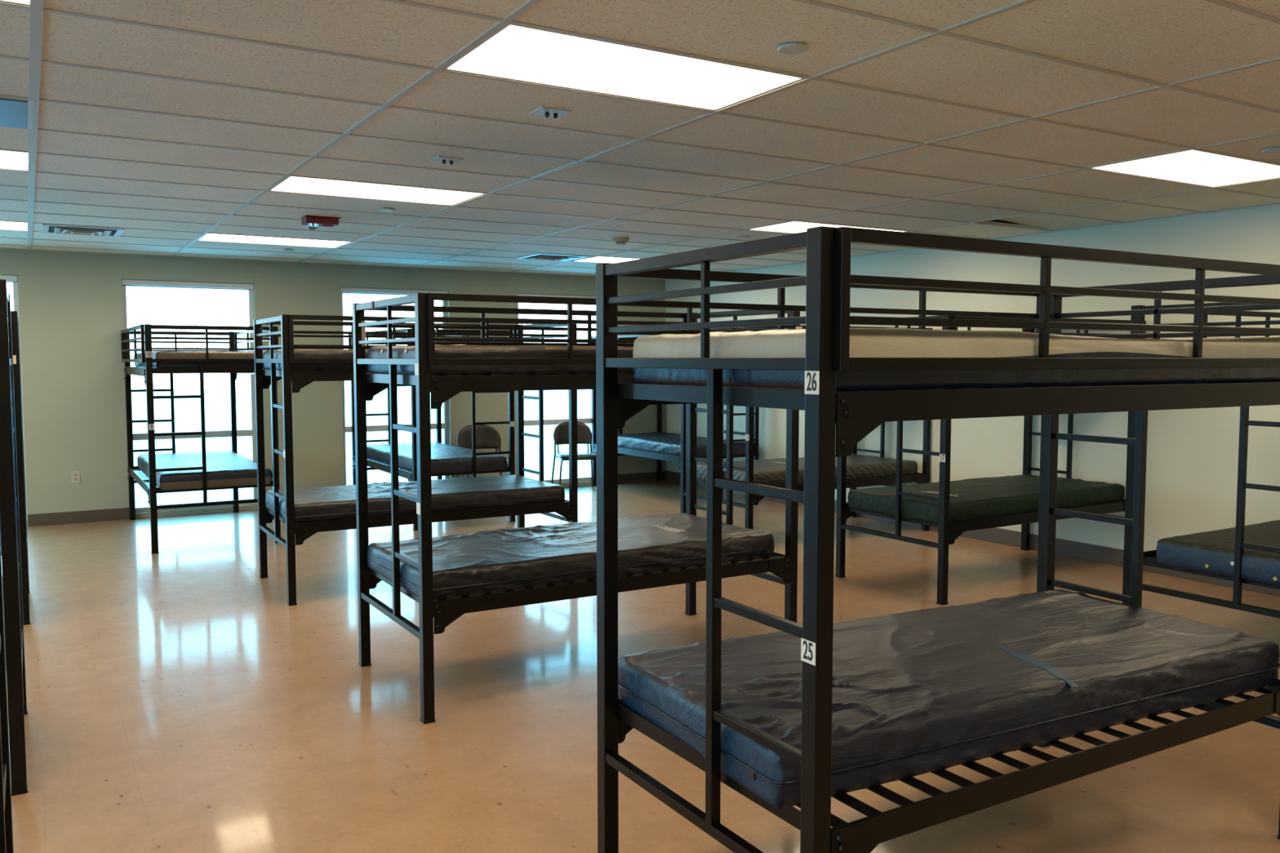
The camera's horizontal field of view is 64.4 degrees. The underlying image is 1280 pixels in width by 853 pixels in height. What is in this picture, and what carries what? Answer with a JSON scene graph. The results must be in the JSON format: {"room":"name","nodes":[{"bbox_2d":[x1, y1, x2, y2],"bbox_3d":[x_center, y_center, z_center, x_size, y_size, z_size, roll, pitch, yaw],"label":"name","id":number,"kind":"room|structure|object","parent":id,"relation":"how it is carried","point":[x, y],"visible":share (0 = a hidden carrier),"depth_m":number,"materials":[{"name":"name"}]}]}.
{"room":"shelter dormitory","nodes":[
{"label":"shelter dormitory","id":0,"kind":"room"},
{"bbox_2d":[0,248,665,526],"bbox_3d":[-5.253,-0.451,10.394,13.340,2.792,0.200,-2,4,-31],"label":"wall","id":1,"kind":"structure","parent":0,"point":[70,304],"depth_m":10.35,"materials":[{"name":"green paint"}]},
{"bbox_2d":[0,275,27,519],"bbox_3d":[-6.564,-0.249,9.589,1.270,2.385,0.115,-2,4,-31],"label":"window","id":2,"kind":"structure","parent":1,"relation":"in","point":[10,278],"depth_m":9.85,"materials":[{"name":"white paint"}]},
{"bbox_2d":[71,471,79,483],"bbox_3d":[-5.616,0.503,10.115,0.072,0.116,0.009,-2,4,-31],"label":"wall outlet","id":3,"kind":"object","parent":1,"relation":"attached to","point":[75,475],"visible":1,"depth_m":10.11,"materials":[{"name":"beige plastic"}]},
{"bbox_2d":[121,279,257,512],"bbox_3d":[-4.714,-0.323,10.702,1.270,2.385,0.115,-2,4,-31],"label":"window","id":4,"kind":"structure","parent":1,"relation":"in","point":[125,282],"depth_m":10.76,"materials":[{"name":"white paint"}]},
{"bbox_2d":[27,471,665,526],"bbox_3d":[-5.202,0.888,10.392,12.932,0.120,0.008,-2,4,-31],"label":"baseboard","id":5,"kind":"structure","parent":1,"relation":"attached to","point":[123,513],"depth_m":10.22,"materials":[{"name":"brown plastic"}]},
{"bbox_2d":[340,287,448,485],"bbox_3d":[-2.843,-0.398,11.827,1.270,2.385,0.115,-2,4,-31],"label":"window","id":6,"kind":"structure","parent":1,"relation":"in","point":[343,290],"depth_m":11.69,"materials":[{"name":"white paint"}]},
{"bbox_2d":[517,293,595,483],"bbox_3d":[-0.959,-0.473,12.960,1.360,2.385,0.115,-2,4,-31],"label":"window","id":7,"kind":"structure","parent":1,"relation":"in","point":[585,420],"depth_m":12.91,"materials":[{"name":"glass"}]},
{"bbox_2d":[0,0,1279,279],"bbox_3d":[-1.377,-1.358,3.888,12.940,0.076,14.820,-2,4,-31],"label":"ceiling","id":8,"kind":"structure","parent":0,"point":[1163,41],"depth_m":4.57,"materials":[{"name":"tile"}]},
{"bbox_2d":[0,221,27,231],"bbox_3d":[-5.416,-1.604,7.830,1.226,0.052,0.600,-2,4,-31],"label":"ceiling light","id":9,"kind":"object","parent":8,"relation":"attached to","point":[3,224],"visible":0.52,"depth_m":8.12,"materials":[{"name":"white plastic"}]},
{"bbox_2d":[0,150,28,170],"bbox_3d":[-3.803,-1.428,5.158,1.226,0.052,0.600,-2,4,-31],"label":"ceiling light","id":10,"kind":"object","parent":8,"relation":"attached to","point":[10,160],"visible":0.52,"depth_m":5.45,"materials":[{"name":"white plastic"}]},
{"bbox_2d":[0,0,30,5],"bbox_3d":[-2.189,-1.251,2.486,1.226,0.052,0.600,-2,4,-31],"label":"ceiling light","id":11,"kind":"object","parent":8,"relation":"attached to","point":[27,2],"visible":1,"depth_m":3.02,"materials":[{"name":"white plastic"}]},
{"bbox_2d":[0,96,33,128],"bbox_3d":[-3.158,-1.327,4.091,1.226,0.012,0.600,-2,4,-31],"label":"panel","id":12,"kind":"object","parent":8,"relation":"attached to","point":[16,113],"visible":1,"depth_m":4.34,"materials":[{"name":"metal"}]},
{"bbox_2d":[40,223,124,236],"bbox_3d":[-4.572,-1.598,8.339,0.580,0.032,0.580,-2,4,-31],"label":"ceiling vent","id":13,"kind":"object","parent":8,"relation":"in","point":[46,228],"visible":1,"depth_m":8.27,"materials":[{"name":"white metal"}]},
{"bbox_2d":[198,233,351,248],"bbox_3d":[-3.274,-1.690,9.117,1.226,0.052,0.600,-2,4,-31],"label":"ceiling light","id":14,"kind":"object","parent":8,"relation":"attached to","point":[208,237],"visible":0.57,"depth_m":9.18,"materials":[{"name":"white plastic"}]},
{"bbox_2d":[282,248,293,251],"bbox_3d":[-3.396,-1.703,9.804,0.104,0.016,0.104,-2,4,-31],"label":"sprinkler cover","id":15,"kind":"object","parent":8,"relation":"attached to","point":[285,250],"visible":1,"depth_m":9.78,"materials":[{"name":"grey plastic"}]},
{"bbox_2d":[300,215,341,230],"bbox_3d":[-2.392,-1.518,7.628,0.265,0.098,0.160,-2,4,-31],"label":"fire alarm","id":16,"kind":"object","parent":8,"relation":"attached to","point":[312,222],"visible":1,"depth_m":7.56,"materials":[{"name":"red plastic"}]},
{"bbox_2d":[322,224,333,226],"bbox_3d":[-2.346,-1.508,7.645,0.084,0.011,0.084,-2,4,-31],"label":"grille","id":17,"kind":"object","parent":16,"relation":"attached to","point":[324,225],"depth_m":7.62,"materials":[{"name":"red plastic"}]},
{"bbox_2d":[268,176,485,205],"bbox_3d":[-1.661,-1.514,6.446,1.226,0.052,0.600,-2,4,-31],"label":"ceiling light","id":18,"kind":"object","parent":8,"relation":"attached to","point":[291,184],"visible":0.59,"depth_m":6.46,"materials":[{"name":"white plastic"}]},
{"bbox_2d":[379,207,394,211],"bbox_3d":[-1.781,-1.528,7.155,0.104,0.016,0.104,-2,4,-31],"label":"sprinkler cover","id":19,"kind":"object","parent":8,"relation":"attached to","point":[384,209],"visible":1,"depth_m":7.14,"materials":[{"name":"grey plastic"}]},
{"bbox_2d":[431,155,463,164],"bbox_3d":[-1.022,-1.406,5.391,0.140,0.028,0.120,-2,4,-31],"label":"ceiling sensor","id":20,"kind":"object","parent":8,"relation":"attached to","point":[451,160],"visible":1,"depth_m":5.38,"materials":[{"name":"grey plastic"}]},
{"bbox_2d":[530,106,571,118],"bbox_3d":[-0.382,-1.337,4.355,0.140,0.028,0.120,-2,4,-31],"label":"ceiling sensor","id":21,"kind":"object","parent":8,"relation":"attached to","point":[555,113],"visible":1,"depth_m":4.34,"materials":[{"name":"grey plastic"}]},
{"bbox_2d":[515,253,589,261],"bbox_3d":[-0.914,-1.745,10.540,0.580,0.032,0.580,-2,4,-31],"label":"ceiling vent","id":22,"kind":"object","parent":8,"relation":"in","point":[538,256],"visible":1,"depth_m":10.46,"materials":[{"name":"white metal"}]},
{"bbox_2d":[575,256,638,263],"bbox_3d":[-0.061,-1.819,11.050,1.226,0.052,0.600,-2,4,-31],"label":"ceiling light","id":23,"kind":"object","parent":8,"relation":"attached to","point":[597,260],"visible":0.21,"depth_m":10.93,"materials":[{"name":"white plastic"}]},
{"bbox_2d":[612,236,629,245],"bbox_3d":[-0.171,-1.619,8.890,0.150,0.066,0.150,-2,4,-31],"label":"smoke detector","id":24,"kind":"object","parent":8,"relation":"attached to","point":[620,241],"visible":1,"depth_m":8.84,"materials":[{"name":"beige plastic"}]},
{"bbox_2d":[443,23,805,111],"bbox_3d":[-0.047,-1.337,3.774,1.226,0.052,0.600,-2,4,-31],"label":"ceiling light","id":25,"kind":"object","parent":8,"relation":"attached to","point":[513,52],"visible":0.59,"depth_m":3.76,"materials":[{"name":"white plastic"}]},
{"bbox_2d":[0,0,1279,279],"bbox_3d":[-1.377,-1.327,3.890,12.940,0.026,14.820,-2,4,-31],"label":"grid","id":26,"kind":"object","parent":8,"relation":"attached to","point":[37,7],"depth_m":4.92,"materials":[{"name":"beige metal"}]},
{"bbox_2d":[738,235,751,238],"bbox_3d":[0.907,-1.636,8.772,0.104,0.016,0.104,-2,4,-31],"label":"sprinkler cover","id":27,"kind":"object","parent":8,"relation":"attached to","point":[741,237],"visible":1,"depth_m":8.74,"materials":[{"name":"grey plastic"}]},
{"bbox_2d":[777,42,808,54],"bbox_3d":[0.517,-1.283,3.446,0.104,0.016,0.104,-2,4,-31],"label":"sprinkler cover","id":28,"kind":"object","parent":8,"relation":"attached to","point":[793,48],"visible":1,"depth_m":3.43,"materials":[{"name":"grey plastic"}]},
{"bbox_2d":[749,221,906,233],"bbox_3d":[1.552,-1.642,8.378,1.226,0.052,0.600,-2,4,-31],"label":"ceiling light","id":29,"kind":"object","parent":8,"relation":"attached to","point":[794,227],"visible":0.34,"depth_m":8.23,"materials":[{"name":"white plastic"}]},
{"bbox_2d":[988,219,1017,223],"bbox_3d":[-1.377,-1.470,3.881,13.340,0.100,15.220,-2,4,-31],"label":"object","id":30,"kind":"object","parent":8,"relation":"attached to","point":[994,220],"depth_m":8.60,"materials":[{"name":"black"}]},
{"bbox_2d":[1089,149,1279,186],"bbox_3d":[3.166,-1.466,5.707,1.226,0.052,0.600,-2,4,-31],"label":"ceiling light","id":31,"kind":"object","parent":8,"relation":"attached to","point":[1197,167],"visible":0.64,"depth_m":5.72,"materials":[{"name":"white plastic"}]},
{"bbox_2d":[1261,146,1279,153],"bbox_3d":[3.195,-1.396,5.129,0.104,0.016,0.104,-2,4,-31],"label":"sprinkler cover","id":32,"kind":"object","parent":8,"relation":"attached to","point":[1274,149],"visible":1,"depth_m":5.11,"materials":[{"name":"grey plastic"}]},
{"bbox_2d":[1,480,1279,852],"bbox_3d":[-1.376,1.441,4.073,13.340,0.150,15.220,-2,4,-31],"label":"floor","id":33,"kind":"structure","parent":0,"point":[178,701],"depth_m":4.64,"materials":[{"name":"tile"}]},
{"bbox_2d":[0,536,13,852],"bbox_3d":[-2.122,0.582,1.357,2.152,1.923,1.096,-2,4,-31],"label":"bunk bed","id":34,"kind":"object","parent":33,"relation":"on","point":[6,846],"visible":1,"depth_m":2.32,"materials":[{"name":"paint"}]},
{"bbox_2d":[0,279,27,795],"bbox_3d":[-3.499,0.430,3.660,2.152,1.923,1.096,-2,4,-31],"label":"bunk bed","id":35,"kind":"object","parent":33,"relation":"on","point":[9,502],"visible":0.86,"depth_m":3.77,"materials":[{"name":"paint"}]},
{"bbox_2d":[0,311,30,625],"bbox_3d":[-4.949,0.269,6.095,2.152,1.923,1.096,-2,4,-31],"label":"bunk bed","id":36,"kind":"object","parent":33,"relation":"on","point":[14,317],"visible":0.47,"depth_m":6.20,"materials":[{"name":"paint"}]},
{"bbox_2d":[120,324,280,554],"bbox_3d":[-4.206,0.033,9.661,1.096,1.923,2.152,-2,4,-31],"label":"bunk bed","id":37,"kind":"object","parent":33,"relation":"on","point":[145,332],"visible":0.76,"depth_m":8.78,"materials":[{"name":"paint"}]},
{"bbox_2d":[133,351,263,368],"bbox_3d":[-4.189,-0.631,9.611,0.921,0.151,2.034,-2,4,-31],"label":"mattress","id":38,"kind":"object","parent":37,"relation":"on","point":[156,354],"visible":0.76,"depth_m":8.73,"materials":[{"name":"beige plastic"}]},
{"bbox_2d":[137,451,272,490],"bbox_3d":[-4.179,0.399,9.662,0.921,0.152,2.054,-2,4,-31],"label":"mattress","id":39,"kind":"object","parent":37,"relation":"on","point":[224,468],"visible":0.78,"depth_m":8.95,"materials":[{"name":"blue plastic"}]},
{"bbox_2d":[253,314,577,605],"bbox_3d":[-1.666,0.164,7.663,2.152,1.923,1.096,-2,4,-30],"label":"bunk bed","id":40,"kind":"object","parent":33,"relation":"on","point":[567,510],"visible":0.46,"depth_m":7.25,"materials":[{"name":"paint"}]},
{"bbox_2d":[262,349,368,370],"bbox_3d":[-1.673,-0.500,7.602,2.035,0.154,0.921,-2,4,-30],"label":"mattress","id":41,"kind":"object","parent":40,"relation":"on","point":[298,353],"visible":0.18,"depth_m":6.84,"materials":[{"name":"grey fabric"}]},
{"bbox_2d":[265,475,564,523],"bbox_3d":[-1.671,0.530,7.648,2.045,0.156,0.930,-2,4,-30],"label":"mattress","id":42,"kind":"object","parent":40,"relation":"on","point":[338,502],"visible":0.84,"depth_m":7.41,"materials":[{"name":"black plastic"}]},
{"bbox_2d":[348,328,515,530],"bbox_3d":[-2.256,-0.044,10.820,1.096,1.923,2.152,-2,4,-31],"label":"bunk bed","id":43,"kind":"object","parent":33,"relation":"on","point":[372,465],"visible":0.16,"depth_m":10.14,"materials":[{"name":"paint"}]},
{"bbox_2d":[366,441,506,474],"bbox_3d":[-2.237,0.321,10.816,0.924,0.153,2.035,-2,4,-31],"label":"mattress","id":44,"kind":"object","parent":43,"relation":"on","point":[445,458],"visible":0.66,"depth_m":10.15,"materials":[{"name":"plastic"}]},
{"bbox_2d":[456,424,508,477],"bbox_3d":[-1.825,0.420,11.843,0.590,0.860,0.509,-2,4,-25],"label":"chair","id":45,"kind":"object","parent":33,"relation":"on","point":[487,437],"visible":0.55,"depth_m":12.02,"materials":[{"name":"black"}]},
{"bbox_2d":[551,421,596,490],"bbox_3d":[-0.789,0.376,12.511,0.546,0.860,0.509,-1,4,-17],"label":"chair","id":46,"kind":"object","parent":33,"relation":"on","point":[561,433],"visible":0.82,"depth_m":12.63,"materials":[{"name":"brown fabric"}]},
{"bbox_2d":[352,292,802,724],"bbox_3d":[-0.316,0.308,5.487,2.152,1.923,1.097,-2,4,-31],"label":"bunk bed","id":47,"kind":"object","parent":33,"relation":"on","point":[435,616],"visible":0.57,"depth_m":4.88,"materials":[{"name":"paint"}]},
{"bbox_2d":[367,344,633,375],"bbox_3d":[-0.322,-0.354,5.427,2.045,0.148,0.925,-2,4,-31],"label":"mattress","id":48,"kind":"object","parent":47,"relation":"on","point":[451,351],"visible":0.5,"depth_m":4.77,"materials":[{"name":"grey fabric"}]},
{"bbox_2d":[366,513,774,601],"bbox_3d":[-0.346,0.668,5.519,2.045,0.160,0.934,-2,4,-31],"label":"mattress","id":49,"kind":"object","parent":47,"relation":"on","point":[485,562],"visible":0.82,"depth_m":5.22,"materials":[{"name":"plastic"}]},
{"bbox_2d":[591,334,759,486],"bbox_3d":[0.377,-0.151,12.415,1.096,1.923,2.152,-2,4,-31],"label":"bunk bed","id":50,"kind":"object","parent":33,"relation":"on","point":[621,451],"visible":0.17,"depth_m":12.28,"materials":[{"name":"paint"}]},
{"bbox_2d":[617,431,745,457],"bbox_3d":[0.396,0.213,12.411,0.932,0.158,2.037,-2,4,-31],"label":"mattress","id":51,"kind":"object","parent":50,"relation":"on","point":[660,442],"visible":0.63,"depth_m":12.00,"materials":[{"name":"blue plastic"}]},
{"bbox_2d":[680,324,932,531],"bbox_3d":[1.564,0.041,9.515,2.152,1.923,1.096,-2,4,-31],"label":"bunk bed","id":52,"kind":"object","parent":33,"relation":"on","point":[751,500],"visible":0.17,"depth_m":9.32,"materials":[{"name":"paint"}]},
{"bbox_2d":[696,453,917,486],"bbox_3d":[1.545,0.404,9.525,2.045,0.156,0.925,-2,4,-31],"label":"mattress","id":53,"kind":"object","parent":52,"relation":"on","point":[770,472],"visible":0.55,"depth_m":9.29,"materials":[{"name":"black plastic"}]},
{"bbox_2d":[595,226,1279,852],"bbox_3d":[1.053,0.454,3.284,2.152,1.923,1.096,-2,4,-31],"label":"bunk bed","id":54,"kind":"object","parent":33,"relation":"on","point":[851,416],"visible":0.77,"depth_m":2.65,"materials":[{"name":"paint"}]},
{"bbox_2d":[617,589,1279,808],"bbox_3d":[1.047,0.803,3.356,2.098,0.176,0.948,-2,4,-28],"label":"mattress","id":55,"kind":"object","parent":54,"relation":"on","point":[917,692],"visible":0.91,"depth_m":3.08,"materials":[{"name":"plastic"}]},
{"bbox_2d":[632,327,1279,391],"bbox_3d":[1.073,-0.210,3.189,2.034,0.156,0.918,-2,4,-31],"label":"mattress","id":56,"kind":"object","parent":54,"relation":"on","point":[864,342],"visible":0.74,"depth_m":2.62,"materials":[{"name":"beige plastic"}]},
{"bbox_2d":[835,315,1146,605],"bbox_3d":[2.659,0.162,7.685,2.152,1.923,1.096,-2,4,-31],"label":"bunk bed","id":57,"kind":"object","parent":33,"relation":"on","point":[948,532],"visible":0.2,"depth_m":7.07,"materials":[{"name":"paint"}]},
{"bbox_2d":[847,474,1124,524],"bbox_3d":[2.636,0.526,7.682,2.035,0.157,0.925,-2,4,-31],"label":"mattress","id":58,"kind":"object","parent":57,"relation":"on","point":[972,499],"visible":0.83,"depth_m":7.38,"materials":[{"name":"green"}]},
{"bbox_2d":[1122,302,1279,618],"bbox_3d":[3.870,0.292,5.717,2.152,1.923,1.096,-2,4,-31],"label":"bunk bed","id":59,"kind":"object","parent":33,"relation":"on","point":[1149,558],"visible":0.33,"depth_m":5.20,"materials":[{"name":"paint"}]},
{"bbox_2d":[1155,520,1279,586],"bbox_3d":[3.858,0.659,5.673,2.036,0.156,0.821,-2,4,-31],"label":"mattress","id":60,"kind":"object","parent":59,"relation":"on","point":[1212,552],"visible":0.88,"depth_m":5.31,"materials":[{"name":"blue plastic"}]},
{"bbox_2d":[665,203,1279,551],"bbox_3d":[4.303,-0.247,7.274,0.200,2.792,15.020,-2,4,-31],"label":"wall","id":61,"kind":"structure","parent":0,"point":[1192,460],"depth_m":8.10,"materials":[{"name":"beige paint"}]},
{"bbox_2d":[664,470,1279,596],"bbox_3d":[4.162,1.076,7.394,0.008,0.135,14.820,-2,4,-31],"label":"baseboard","id":62,"kind":"structure","parent":61,"relation":"attached to","point":[1098,553],"depth_m":8.40,"materials":[{"name":"brown plastic"}]},
{"label":"outside","id":63,"kind":"structure","parent":0,"visible":0},
{"bbox_2d":[131,386,591,507],"bbox_3d":[-10.323,1.047,17.237,120.000,0.100,120.000,-2,4,-31],"label":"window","id":64,"kind":"structure","parent":63,"point":[216,401],"depth_m":32.71,"materials":[{"name":"white glass"}]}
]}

